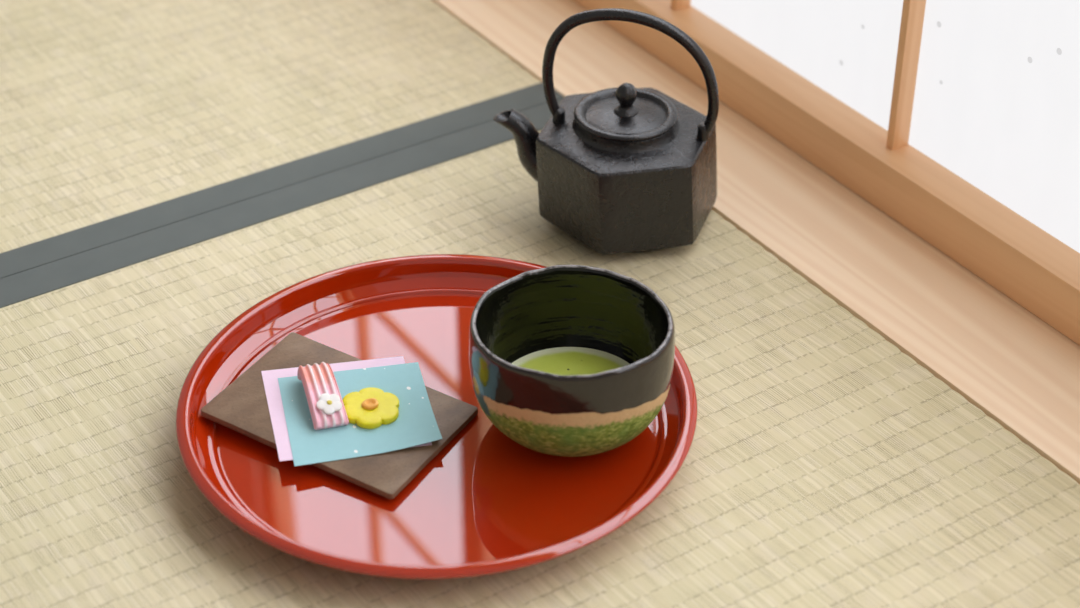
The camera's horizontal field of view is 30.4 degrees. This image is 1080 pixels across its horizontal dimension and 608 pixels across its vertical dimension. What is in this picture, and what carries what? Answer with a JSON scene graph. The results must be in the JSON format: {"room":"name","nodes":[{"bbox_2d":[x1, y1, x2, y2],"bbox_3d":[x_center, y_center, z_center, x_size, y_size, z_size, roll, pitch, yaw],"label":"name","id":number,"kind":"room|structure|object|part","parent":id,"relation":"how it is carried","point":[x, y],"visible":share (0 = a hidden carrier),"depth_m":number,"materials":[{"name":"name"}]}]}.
{"room":"japanese tatami room","nodes":[
{"label":"japanese tatami room","id":0,"kind":"room"},
{"bbox_3d":[-0.697,0.109,1.265,3.000,0.064,4.000,-21,40,-27],"label":"floor","id":1,"kind":"structure","parent":0,"visible":0},
{"bbox_2d":[0,0,562,278],"bbox_3d":[-0.974,-0.070,1.413,1.781,0.057,0.900,-21,40,-27],"label":"mat","id":2,"kind":"object","parent":1,"relation":"on","point":[120,119],"visible":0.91,"depth_m":1.48,"materials":[{"name":"beige plant"}]},
{"bbox_2d":[0,97,1079,607],"bbox_3d":[-0.487,0.361,0.804,1.781,0.057,0.880,-21,40,-27],"label":"mat","id":3,"kind":"object","parent":1,"relation":"on","point":[824,466],"visible":0.62,"depth_m":1.16,"materials":[{"name":"beige plant"}]},
{"bbox_2d":[176,254,696,578],"bbox_3d":[-0.059,0.063,1.157,0.301,0.025,0.301,-21,40,-27],"label":"round tray","id":4,"kind":"object","parent":3,"relation":"on","point":[487,503],"visible":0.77,"depth_m":1.13,"materials":[{"name":"red paint"}]},
{"bbox_2d":[201,332,477,498],"bbox_3d":[-0.117,0.063,1.159,0.138,0.011,0.093,19,39,25],"label":"square plate","id":5,"kind":"object","parent":4,"relation":"on","point":[242,407],"visible":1,"depth_m":1.15,"materials":[{"name":"brown wood"}]},
{"bbox_2d":[261,356,431,460],"bbox_3d":[-0.114,0.060,1.159,0.109,0.002,0.111,-20,40,-27],"label":"paper sheet","id":6,"kind":"object","parent":5,"relation":"on","point":[270,377],"visible":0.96,"depth_m":1.17,"materials":[{"name":"pink paper"}]},
{"bbox_2d":[278,362,441,465],"bbox_3d":[-0.106,0.063,1.155,0.086,0.004,0.082,-8,36,-11],"label":"paper sheet","id":7,"kind":"object","parent":6,"relation":"on","point":[416,424],"visible":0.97,"depth_m":1.15,"materials":[{"name":"blue paper"}]},
{"bbox_2d":[297,362,348,429],"bbox_3d":[-0.128,0.051,1.157,0.021,0.016,0.053,-11,37,-15],"label":"striped candy","id":8,"kind":"object","parent":7,"relation":"on","point":[324,399],"visible":1,"depth_m":1.15,"materials":[{"name":"pink food"}]},
{"bbox_2d":[316,393,341,414],"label":"flower","id":9,"kind":"object","parent":8,"relation":"on","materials":[{"name":"white food"}]},
{"bbox_2d":[343,387,398,428],"bbox_3d":[-0.099,0.060,1.156,0.033,0.007,0.036,-1,35,-1],"label":"flower-shaped sweet","id":10,"kind":"object","parent":7,"relation":"on","point":[370,407],"visible":1,"depth_m":1.15,"materials":[{"name":"yellow food"}]},
{"bbox_2d":[469,265,674,456],"bbox_3d":[0.018,0.038,1.138,0.117,0.078,0.117,-21,40,-27],"label":"bowl","id":11,"kind":"object","parent":4,"relation":"on","point":[555,306],"visible":1,"depth_m":1.12,"materials":[{"name":"ceramic"}]},
{"bbox_2d":[511,347,629,374],"bbox_3d":[0.018,0.056,1.151,0.090,0.011,0.090,-21,40,-27],"label":"tea","id":12,"kind":"object","parent":11,"relation":"in","point":[559,360],"visible":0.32,"depth_m":1.17,"materials":[{"name":"green liquid"}]},
{"bbox_2d":[493,8,718,253],"bbox_3d":[0.054,-0.122,1.306,0.127,0.157,0.128,-21,40,-27],"label":"kettle","id":13,"kind":"object","parent":3,"relation":"on","point":[625,168],"visible":1,"depth_m":1.29,"materials":[{"name":"black metal"}]},
{"bbox_3d":[-0.005,-0.105,1.336,0.051,0.056,0.030,10,37,14],"label":"spout","id":14,"kind":"part","parent":13,"relation":"part of","materials":[{"name":"metal"}]},
{"bbox_3d":[0.056,-0.125,1.304,0.069,0.005,0.069,-1,35,-1],"label":"lid","id":15,"kind":"part","parent":13,"relation":"part of","materials":[{"name":"metal"}]},
{"bbox_3d":[0.056,-0.135,1.297,0.016,0.021,0.016,-21,40,-27],"label":"knob","id":16,"kind":"part","parent":13,"relation":"part of","materials":[{"name":"metal"}]},
{"bbox_3d":[0.059,-0.151,1.284,0.085,0.085,0.085,-21,40,-27],"label":"handle","id":17,"kind":"part","parent":13,"relation":"part of","materials":[{"name":"metal"}]},
{"bbox_2d":[431,0,1079,483],"bbox_3d":[0.058,-0.224,1.633,0.238,0.057,4.000,-21,40,-27],"label":"sill","id":18,"kind":"structure","parent":1,"relation":"on","point":[1023,373],"depth_m":1.32,"materials":[{"name":"brown wood"}]},
{"bbox_2d":[573,0,1079,344],"bbox_3d":[0.324,-0.501,0.917,0.034,1.224,2.500,-21,40,-27],"label":"window","id":19,"kind":"structure","parent":18,"relation":"on","point":[958,121],"depth_m":1.31,"materials":[{"name":"white paper"}]},
{"bbox_3d":[0.219,-0.235,1.332,0.001,0.243,0.943,-21,40,-27],"label":"paper pane","id":20,"kind":"part","parent":19,"relation":"part of","materials":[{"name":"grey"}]}
]}

